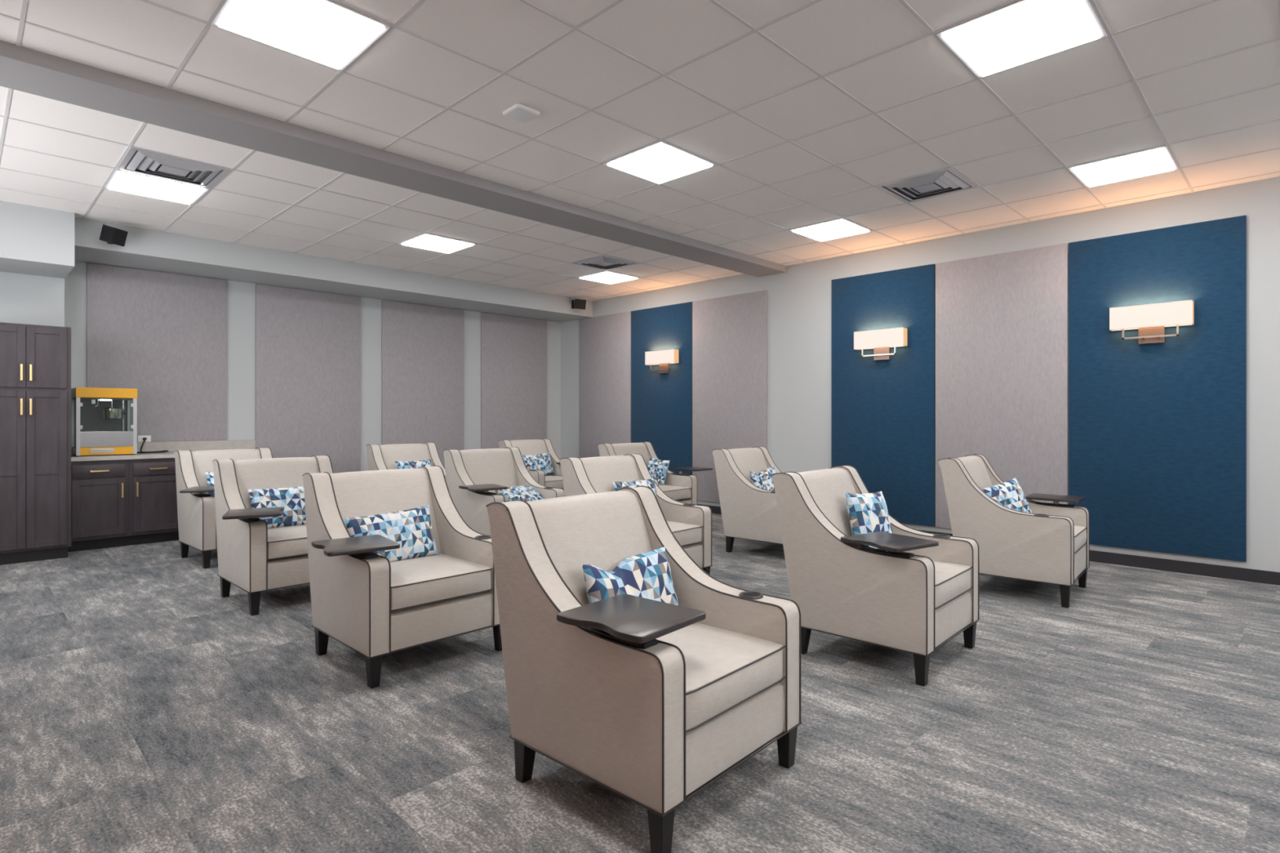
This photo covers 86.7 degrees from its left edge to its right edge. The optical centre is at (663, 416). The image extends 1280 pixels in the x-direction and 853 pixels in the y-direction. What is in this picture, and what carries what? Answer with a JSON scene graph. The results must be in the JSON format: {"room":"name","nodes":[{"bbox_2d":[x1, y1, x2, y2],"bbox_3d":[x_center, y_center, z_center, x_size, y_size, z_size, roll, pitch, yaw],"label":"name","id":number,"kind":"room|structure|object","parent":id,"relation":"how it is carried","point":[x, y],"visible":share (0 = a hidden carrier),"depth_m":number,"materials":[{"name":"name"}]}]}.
{"room":"movie theater room","nodes":[
{"label":"movie theater room","id":0,"kind":"room"},
{"bbox_2d":[0,271,64,326],"bbox_3d":[-6.559,-0.034,6.236,0.240,2.670,1.550,0,0,44],"label":"wall","id":1,"kind":"structure","parent":0,"point":[24,299],"depth_m":6.54,"materials":[{"name":"grey paint"}]},
{"bbox_2d":[64,261,560,471],"bbox_3d":[-4.498,-0.278,8.637,0.100,3.157,7.870,0,0,44],"label":"wall","id":2,"kind":"structure","parent":0,"point":[241,296],"depth_m":9.04,"materials":[{"name":"grey paint"}]},
{"bbox_2d":[0,200,74,278],"bbox_3d":[-6.270,-1.613,5.961,1.037,0.487,1.553,0,0,44],"label":"soffit","id":3,"kind":"structure","parent":2,"relation":"attached to","point":[37,241],"depth_m":6.01,"materials":[{"name":"grey paint"}]},
{"bbox_2d":[86,262,226,441],"bbox_3d":[-5.536,-0.661,7.459,0.028,1.865,1.246,0,0,44],"label":"wall panel","id":4,"kind":"object","parent":2,"relation":"attached to","point":[162,335],"visible":0.8,"depth_m":7.46,"materials":[{"name":"grey fabric"}]},
{"bbox_2d":[137,435,151,441],"bbox_3d":[-5.624,0.237,7.338,0.010,0.068,0.113,0,0,44],"label":"wall outlet","id":5,"kind":"object","parent":4,"relation":"attached to","point":[140,437],"visible":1,"depth_m":7.33,"materials":[{"name":"white plastic"}]},
{"bbox_2d":[71,440,255,454],"bbox_3d":[-5.495,0.330,7.498,0.030,0.113,1.735,0,0,44],"label":"backsplash","id":6,"kind":"structure","parent":2,"relation":"attached to","point":[193,446],"depth_m":7.68,"materials":[{"name":"stone"}]},
{"bbox_2d":[255,284,360,473],"bbox_3d":[-4.468,-0.224,8.576,0.028,2.740,1.238,0,0,44],"label":"wall panel","id":7,"kind":"object","parent":2,"relation":"attached to","point":[308,343],"visible":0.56,"depth_m":8.53,"materials":[{"name":"grey fabric"}]},
{"bbox_2d":[74,217,592,322],"bbox_3d":[-3.626,-1.728,8.877,0.830,0.257,6.317,0,0,44],"label":"soffit","id":8,"kind":"structure","parent":2,"relation":"attached to","point":[143,249],"depth_m":7.90,"materials":[{"name":"grey paint"}]},
{"bbox_2d":[99,223,128,246],"bbox_3d":[-5.225,-1.732,6.407,0.286,0.226,0.165,0,0,20],"label":"wall speaker","id":9,"kind":"object","parent":8,"relation":"attached to","point":[112,235],"visible":1,"depth_m":6.33,"materials":[{"name":"black plastic"}]},
{"bbox_2d":[111,228,127,245],"bbox_3d":[-5.121,-1.689,6.380,0.006,0.138,0.128,16,2,6],"label":"grille","id":10,"kind":"object","parent":9,"relation":"attached to","point":[119,237],"depth_m":6.38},
{"bbox_2d":[569,297,586,309],"bbox_3d":[-1.334,-1.764,10.479,0.268,0.221,0.147,0,0,44],"label":"wall speaker","id":11,"kind":"object","parent":8,"relation":"attached to","point":[579,304],"visible":1,"depth_m":10.41,"materials":[{"name":"black plastic"}]},
{"bbox_2d":[577,299,586,309],"bbox_3d":[-1.256,-1.726,10.400,0.128,0.138,0.006,0,10,-38],"label":"grille","id":12,"kind":"object","parent":11,"relation":"attached to","point":[582,303],"depth_m":10.40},
{"bbox_2d":[381,299,464,467],"bbox_3d":[-3.415,-0.224,9.678,0.028,2.740,1.235,0,0,44],"label":"wall panel","id":13,"kind":"object","parent":2,"relation":"attached to","point":[423,346],"visible":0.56,"depth_m":9.65,"materials":[{"name":"grey fabric"}]},
{"bbox_2d":[480,312,546,448],"bbox_3d":[-2.365,-0.224,10.776,0.028,2.740,1.221,0,0,44],"label":"wall panel","id":14,"kind":"object","parent":2,"relation":"attached to","point":[513,349],"visible":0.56,"depth_m":10.72,"materials":[{"name":"grey fabric"}]},
{"bbox_2d":[0,513,1279,852],"bbox_3d":[0.117,1.326,4.225,12.870,0.050,8.070,0,0,44],"label":"floor","id":15,"kind":"structure","parent":0,"point":[144,708],"depth_m":2.82,"materials":[{"name":"grey carpet"}]},
{"bbox_2d":[0,322,71,564],"bbox_3d":[-5.894,0.237,6.241,0.694,2.127,0.607,0,0,44],"label":"tall cabinet","id":16,"kind":"object","parent":15,"relation":"on","point":[35,360],"visible":1,"depth_m":6.06,"materials":[{"name":"brown wood"}]},
{"bbox_2d":[67,459,128,551],"bbox_3d":[-5.716,0.865,6.820,0.638,0.872,0.456,0,0,44],"label":"base cabinet","id":17,"kind":"object","parent":15,"relation":"on","point":[100,489],"visible":0.98,"depth_m":6.63,"materials":[{"name":"brown wood"}]},
{"bbox_2d":[71,450,271,462],"bbox_3d":[-5.279,0.407,7.291,0.627,0.040,1.735,0,0,44],"label":"countertop","id":18,"kind":"structure","parent":17,"relation":"on","point":[169,454],"depth_m":6.77,"materials":[{"name":"stone"}]},
{"bbox_2d":[71,386,137,457],"bbox_3d":[-5.671,0.050,6.870,0.427,0.674,0.477,0,0,44],"label":"machine","id":19,"kind":"object","parent":18,"relation":"on","point":[100,416],"visible":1,"depth_m":6.84,"materials":[{"name":"yellow plastic"}]},
{"bbox_2d":[102,407,125,418],"bbox_3d":[-5.629,-0.043,6.934,0.170,0.117,0.195,0,0,44],"label":"kettle","id":20,"kind":"object","parent":19,"relation":"on","point":[107,412],"depth_m":6.87,"materials":[{"name":"silver metal"}]},
{"bbox_2d":[137,437,168,453],"bbox_3d":[-5.473,0.305,7.239,0.255,0.164,0.270,0,0,-16],"label":"power cord","id":21,"kind":"object","parent":18,"relation":"on","point":[144,438],"visible":0.97,"depth_m":7.23,"materials":[{"name":"black plastic"}]},
{"bbox_2d":[128,457,178,545],"bbox_3d":[-5.399,0.865,7.152,0.638,0.872,0.458,0,0,44],"label":"base cabinet","id":22,"kind":"object","parent":15,"relation":"on","point":[153,495],"visible":0.83,"depth_m":6.94,"materials":[{"name":"brown wood"}]},
{"bbox_2d":[174,447,272,568],"bbox_3d":[-4.030,0.806,6.296,0.918,0.990,0.922,0,0,41],"label":"armchair","id":23,"kind":"object","parent":15,"relation":"on","point":[196,508],"visible":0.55,"depth_m":6.16,"materials":[{"name":"fabric"}]},
{"bbox_2d":[204,471,214,496],"bbox_3d":[-4.067,0.661,6.428,0.170,0.295,0.465,0,0,38],"label":"throw pillow","id":24,"kind":"object","parent":23,"relation":"on","point":[210,476],"visible":0.06,"depth_m":6.28,"materials":[{"name":"multicoloured fabric"}]},
{"bbox_2d":[212,454,333,615],"bbox_3d":[-2.745,0.806,4.883,1.018,0.990,0.946,0,0,43],"label":"armchair","id":25,"kind":"object","parent":15,"relation":"on","point":[253,557],"visible":0.65,"depth_m":4.67,"materials":[{"name":"fabric"}]},
{"bbox_2d":[248,486,306,528],"bbox_3d":[-2.820,0.673,5.046,0.169,0.295,0.462,0,0,42],"label":"throw pillow","id":26,"kind":"object","parent":25,"relation":"on","point":[292,499],"visible":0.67,"depth_m":4.99,"materials":[{"name":"multicoloured fabric"}]},
{"bbox_2d":[267,524,307,559],"bbox_3d":[-2.640,0.877,4.892,0.612,0.140,0.574,0,0,43],"label":"seat cushion","id":27,"kind":"object","parent":25,"relation":"on","point":[291,542],"depth_m":4.61,"materials":[{"name":"fabric"}]},
{"bbox_2d":[302,465,502,688],"bbox_3d":[-1.500,0.806,3.740,0.886,0.990,0.950,0,0,43],"label":"armchair","id":28,"kind":"object","parent":15,"relation":"on","point":[375,606],"visible":0.92,"depth_m":3.60,"materials":[{"name":"fabric"}]},
{"bbox_2d":[343,505,439,562],"bbox_3d":[-1.535,0.683,3.848,0.173,0.310,0.507,0,0,39],"label":"throw pillow","id":29,"kind":"object","parent":28,"relation":"on","point":[411,528],"visible":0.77,"depth_m":3.83,"materials":[{"name":"multicoloured fabric"}]},
{"bbox_2d":[390,553,490,609],"bbox_3d":[-1.346,0.877,3.704,0.612,0.140,0.574,0,0,43],"label":"seat cushion","id":30,"kind":"object","parent":28,"relation":"on","point":[420,582],"depth_m":3.55,"materials":[{"name":"fabric"}]},
{"bbox_2d":[365,442,446,480],"bbox_3d":[-2.862,0.806,7.687,0.886,0.990,0.913,0,0,44],"label":"armchair","id":31,"kind":"object","parent":15,"relation":"on","point":[380,457],"visible":0.33,"depth_m":7.84,"materials":[{"name":"fabric"}]},
{"bbox_2d":[395,459,431,469],"bbox_3d":[-2.873,0.646,7.823,0.167,0.285,0.443,0,0,42],"label":"throw pillow","id":32,"kind":"object","parent":31,"relation":"on","point":[399,464],"visible":0.3,"depth_m":7.77,"materials":[{"name":"multicoloured fabric"}]},
{"bbox_2d":[443,446,564,535],"bbox_3d":[-1.576,0.806,6.436,0.886,0.990,0.930,0,0,43],"label":"armchair","id":33,"kind":"object","parent":15,"relation":"on","point":[473,476],"visible":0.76,"depth_m":6.46,"materials":[{"name":"fabric"}]},
{"bbox_2d":[493,485,544,502],"bbox_3d":[-1.358,0.765,6.479,0.282,0.194,0.440,0,0,43],"label":"throw pillow","id":34,"kind":"object","parent":33,"relation":"on","point":[526,493],"visible":0.66,"depth_m":6.41,"materials":[{"name":"multicoloured fabric"}]},
{"bbox_2d":[497,438,564,489],"bbox_3d":[-1.604,0.806,9.244,0.886,0.990,0.949,0,0,42],"label":"armchair","id":35,"kind":"object","parent":15,"relation":"on","point":[532,446],"visible":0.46,"depth_m":9.28,"materials":[{"name":"fabric"}]},
{"bbox_2d":[522,452,554,475],"bbox_3d":[-1.710,0.661,9.273,0.174,0.327,0.468,0,0,37],"label":"throw pillow","id":36,"kind":"object","parent":35,"relation":"on","point":[543,462],"visible":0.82,"depth_m":9.23,"materials":[{"name":"multicoloured fabric"}]},
{"bbox_2d":[545,475,563,488],"bbox_3d":[-1.554,0.877,9.094,0.612,0.140,0.574,0,0,42],"label":"seat cushion","id":37,"kind":"object","parent":35,"relation":"on","point":[556,482],"depth_m":8.84,"materials":[{"name":"fabric"}]},
{"bbox_2d":[559,453,712,574],"bbox_3d":[-0.256,0.806,5.173,0.886,0.990,0.913,0,0,42],"label":"armchair","id":38,"kind":"object","parent":15,"relation":"on","point":[691,524],"visible":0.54,"depth_m":5.21,"materials":[{"name":"fabric"}]},
{"bbox_2d":[613,478,657,496],"bbox_3d":[-0.207,0.646,5.374,0.164,0.285,0.460,0,0,42],"label":"throw pillow","id":39,"kind":"object","parent":38,"relation":"on","point":[650,482],"visible":0.25,"depth_m":5.35,"materials":[{"name":"multicoloured fabric"}]},
{"bbox_2d":[666,520,702,545],"bbox_3d":[-0.113,0.877,5.126,0.612,0.140,0.574,0,0,42],"label":"seat cushion","id":40,"kind":"object","parent":38,"relation":"on","point":[686,532],"depth_m":5.05,"materials":[{"name":"fabric"}]},
{"bbox_2d":[485,485,801,852],"bbox_3d":[-0.093,0.806,2.502,0.886,0.990,0.855,0,0,41],"label":"armchair","id":41,"kind":"object","parent":15,"relation":"on","point":[651,701],"visible":0.99,"depth_m":2.30,"materials":[{"name":"fabric"}]},
{"bbox_2d":[582,546,678,605],"bbox_3d":[-0.129,0.682,2.622,0.164,0.287,0.461,0,0,41],"label":"throw pillow","id":42,"kind":"object","parent":41,"relation":"on","point":[647,575],"visible":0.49,"depth_m":2.62,"materials":[{"name":"multicoloured fabric"}]},
{"bbox_2d":[655,622,782,730],"bbox_3d":[0.031,0.877,2.436,0.612,0.140,0.574,0,0,41],"label":"seat cushion","id":43,"kind":"object","parent":41,"relation":"on","point":[728,664],"depth_m":2.30,"materials":[{"name":"fabric"}]},
{"bbox_2d":[597,441,712,504],"bbox_3d":[-0.065,0.806,8.110,0.886,0.990,1.165,0,0,42],"label":"armchair","id":44,"kind":"object","parent":15,"relation":"on","point":[681,487],"visible":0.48,"depth_m":7.99,"materials":[{"name":"fabric"}]},
{"bbox_2d":[647,457,670,484],"bbox_3d":[-0.084,0.661,8.132,0.295,0.330,0.166,0,0,28],"label":"throw pillow","id":45,"kind":"object","parent":44,"relation":"on","point":[658,468],"visible":0.79,"depth_m":8.07,"materials":[{"name":"multicoloured fabric"}]},
{"bbox_2d":[658,484,690,499],"bbox_3d":[-0.087,0.877,7.879,0.612,0.140,0.574,0,0,42],"label":"seat cushion","id":46,"kind":"object","parent":44,"relation":"on","point":[673,491],"depth_m":7.76,"materials":[{"name":"fabric"}]},
{"bbox_2d":[711,446,782,552],"bbox_3d":[1.109,0.806,6.681,0.886,0.990,0.949,0,0,41],"label":"armchair","id":47,"kind":"object","parent":15,"relation":"on","point":[748,511],"visible":0.48,"depth_m":6.43,"materials":[{"name":"fabric"}]},
{"bbox_2d":[749,466,777,491],"bbox_3d":[0.994,0.660,6.714,0.174,0.317,0.473,0,0,39],"label":"throw pillow","id":48,"kind":"object","parent":47,"relation":"on","point":[763,480],"visible":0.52,"depth_m":6.69,"materials":[{"name":"multicoloured fabric"}]},
{"bbox_2d":[770,465,979,686],"bbox_3d":[1.162,0.806,3.788,0.886,0.990,0.888,0,0,42],"label":"armchair","id":49,"kind":"object","parent":15,"relation":"on","point":[913,593],"visible":1,"depth_m":3.57,"materials":[{"name":"fabric"}]},
{"bbox_2d":[844,491,892,548],"bbox_3d":[1.203,0.636,3.936,0.300,0.400,0.188,0,0,-25],"label":"throw pillow","id":50,"kind":"object","parent":49,"relation":"on","point":[868,513],"visible":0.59,"depth_m":3.89,"materials":[{"name":"multicoloured fabric"}]},
{"bbox_2d":[933,560,970,607],"bbox_3d":[1.297,0.877,3.733,0.612,0.140,0.574,0,0,42],"label":"seat cushion","id":51,"kind":"object","parent":49,"relation":"on","point":[952,579],"depth_m":3.55,"materials":[{"name":"fabric"}]},
{"bbox_2d":[937,453,1089,608],"bbox_3d":[2.722,0.806,5.225,0.886,0.990,0.959,0,0,40],"label":"armchair","id":52,"kind":"object","parent":15,"relation":"on","point":[1049,544],"visible":0.94,"depth_m":4.90,"materials":[{"name":"fabric"}]},
{"bbox_2d":[981,477,1032,513],"bbox_3d":[2.572,0.651,5.092,0.440,0.370,0.176,0,0,-23],"label":"throw pillow","id":53,"kind":"object","parent":52,"relation":"on","point":[1009,494],"visible":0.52,"depth_m":5.06,"materials":[{"name":"multicoloured fabric"}]},
{"bbox_2d":[1074,525,1086,552],"bbox_3d":[2.774,0.877,5.073,0.612,0.140,0.574,0,0,40],"label":"seat cushion","id":54,"kind":"object","parent":52,"relation":"on","point":[1080,531],"depth_m":4.88,"materials":[{"name":"fabric"}]},
{"bbox_2d":[0,0,1279,301],"bbox_3d":[0.117,-1.882,4.225,12.870,0.060,8.070,0,0,44],"label":"ceiling","id":55,"kind":"structure","parent":0,"point":[802,108],"depth_m":4.22,"materials":[{"name":"tile"}]},
{"bbox_2d":[104,168,209,204],"bbox_3d":[-4.103,-1.848,5.488,0.594,0.016,0.594,0,0,44],"label":"recessed light","id":56,"kind":"object","parent":55,"relation":"in","point":[121,180],"visible":1,"depth_m":5.45,"materials":[{"name":"white plastic"}]},
{"bbox_2d":[116,146,231,188],"bbox_3d":[-3.662,-1.845,5.067,0.594,0.020,0.594,0,0,44],"label":"ceiling vent","id":57,"kind":"object","parent":55,"relation":"in","point":[139,161],"visible":1,"depth_m":5.03,"materials":[{"name":"silver metal"}]},
{"bbox_2d":[211,0,391,71],"bbox_3d":[-1.714,-1.848,3.205,0.594,0.016,0.594,0,0,44],"label":"recessed light","id":58,"kind":"object","parent":55,"relation":"in","point":[327,33],"visible":1,"depth_m":3.20,"materials":[{"name":"white plastic"}]},
{"bbox_2d":[398,233,476,253],"bbox_3d":[-2.418,-1.848,7.251,0.594,0.016,0.594,0,0,44],"label":"recessed light","id":59,"kind":"object","parent":55,"relation":"in","point":[424,241],"visible":1,"depth_m":7.20,"materials":[{"name":"white plastic"}]},
{"bbox_2d":[502,102,540,122],"bbox_3d":[-0.864,-1.839,4.104,0.170,0.032,0.170,0,0,44],"label":"ceiling sensor","id":60,"kind":"object","parent":55,"relation":"attached to","point":[519,112],"visible":1,"depth_m":4.08,"materials":[{"name":"white plastic"}]},
{"bbox_2d":[570,254,639,271],"bbox_3d":[-0.714,-1.845,8.151,0.594,0.020,0.594,0,0,44],"label":"ceiling vent","id":61,"kind":"object","parent":55,"relation":"in","point":[603,262],"visible":1,"depth_m":8.11,"materials":[{"name":"silver metal"}]},
{"bbox_2d":[577,271,639,284],"bbox_3d":[-0.733,-1.848,9.013,0.594,0.016,0.594,0,0,44],"label":"recessed light","id":62,"kind":"object","parent":55,"relation":"in","point":[606,277],"visible":1,"depth_m":8.98,"materials":[{"name":"white plastic"}]},
{"bbox_2d":[602,141,716,184],"bbox_3d":[-0.029,-1.848,4.968,0.594,0.016,0.594,0,0,44],"label":"recessed light","id":63,"kind":"object","parent":55,"relation":"in","point":[660,162],"visible":1,"depth_m":4.93,"materials":[{"name":"white plastic"}]},
{"bbox_2d":[788,217,872,241],"bbox_3d":[1.655,-1.848,6.730,0.594,0.016,0.594,0,0,44],"label":"recessed light","id":64,"kind":"object","parent":55,"relation":"in","point":[838,228],"visible":1,"depth_m":6.70,"materials":[{"name":"white plastic"}]},
{"bbox_2d":[875,167,978,203],"bbox_3d":[2.115,-1.845,5.447,0.594,0.020,0.594,0,0,44],"label":"ceiling vent","id":65,"kind":"object","parent":55,"relation":"in","point":[944,181],"visible":1,"depth_m":5.41,"materials":[{"name":"silver metal"}]},
{"bbox_2d":[936,0,1106,78],"bbox_3d":[1.733,-1.848,3.283,0.594,0.016,0.594,0,0,44],"label":"recessed light","id":66,"kind":"object","parent":55,"relation":"in","point":[1021,32],"visible":1,"depth_m":3.26,"materials":[{"name":"white plastic"}]},
{"bbox_2d":[1067,145,1178,187],"bbox_3d":[3.418,-1.848,5.045,0.594,0.016,0.594,0,0,44],"label":"recessed light","id":67,"kind":"object","parent":55,"relation":"in","point":[1159,159],"visible":1,"depth_m":5.01,"materials":[{"name":"white plastic"}]},
{"bbox_2d":[560,176,1279,572],"bbox_3d":[2.871,-0.278,7.106,12.870,3.157,0.100,0,0,44],"label":"wall","id":68,"kind":"structure","parent":0,"point":[799,298],"depth_m":6.77,"materials":[{"name":"grey paint"}]},
{"bbox_2d":[0,40,786,276],"bbox_3d":[-1.365,-1.818,5.642,0.430,0.076,7.870,0,0,44],"label":"ceiling beam","id":69,"kind":"structure","parent":68,"relation":"attached to","point":[22,68],"depth_m":4.49,"materials":[{"name":"grey paint"}]},
{"bbox_2d":[578,311,631,457],"bbox_3d":[-0.936,-0.224,10.656,1.220,2.740,0.028,0,0,44],"label":"wall panel","id":70,"kind":"object","parent":68,"relation":"attached to","point":[605,340],"visible":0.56,"depth_m":10.65,"materials":[{"name":"grey fabric"}]},
{"bbox_2d":[631,302,692,475],"bbox_3d":[-0.047,-0.224,9.806,1.220,2.740,0.028,0,0,44],"label":"wall panel","id":71,"kind":"object","parent":68,"relation":"attached to","point":[661,404],"visible":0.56,"depth_m":9.74,"materials":[{"name":"blue fabric"}]},
{"bbox_2d":[644,348,678,373],"bbox_3d":[-0.030,-0.786,9.693,0.574,0.324,0.112,0,0,44],"label":"wall sconce","id":72,"kind":"object","parent":71,"relation":"attached to","point":[664,358],"visible":1,"depth_m":9.66,"materials":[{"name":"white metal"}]},
{"bbox_2d":[692,289,767,502],"bbox_3d":[0.848,-0.224,8.951,1.235,2.740,0.028,0,0,44],"label":"wall panel","id":73,"kind":"object","parent":68,"relation":"attached to","point":[730,332],"visible":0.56,"depth_m":8.95,"materials":[{"name":"grey fabric"}]},
{"bbox_2d":[831,263,935,526],"bbox_3d":[2.389,-0.224,7.478,1.200,2.740,0.028,0,0,44],"label":"wall panel","id":74,"kind":"object","parent":68,"relation":"attached to","point":[883,411],"visible":0.76,"depth_m":7.38,"materials":[{"name":"blue fabric"}]},
{"bbox_2d":[853,327,906,360],"bbox_3d":[2.362,-0.786,7.406,0.574,0.324,0.112,0,0,44],"label":"wall sconce","id":75,"kind":"object","parent":74,"relation":"attached to","point":[881,340],"visible":1,"depth_m":7.38,"materials":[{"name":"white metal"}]},
{"bbox_2d":[697,503,1279,585],"bbox_3d":[2.869,1.251,7.032,12.770,0.100,0.008,0,0,44],"label":"baseboard","id":76,"kind":"structure","parent":68,"relation":"attached to","point":[1154,563],"depth_m":5.64,"materials":[{"name":"grey plastic"}]},
{"bbox_2d":[935,243,1067,528],"bbox_3d":[3.267,-0.224,6.638,1.210,2.740,0.028,0,0,44],"label":"wall panel","id":77,"kind":"object","parent":68,"relation":"attached to","point":[1002,318],"visible":0.76,"depth_m":6.58,"materials":[{"name":"grey fabric"}]},
{"bbox_2d":[1068,215,1246,561],"bbox_3d":[4.158,-0.224,5.786,1.235,2.740,0.028,0,0,44],"label":"wall panel","id":78,"kind":"object","parent":68,"relation":"attached to","point":[1157,432],"visible":0.8,"depth_m":5.72,"materials":[{"name":"blue fabric"}]},
{"bbox_2d":[1109,299,1194,344],"bbox_3d":[4.115,-0.786,5.731,0.574,0.324,0.112,0,0,44],"label":"wall sconce","id":79,"kind":"object","parent":78,"relation":"attached to","point":[1151,320],"visible":1,"depth_m":5.71,"materials":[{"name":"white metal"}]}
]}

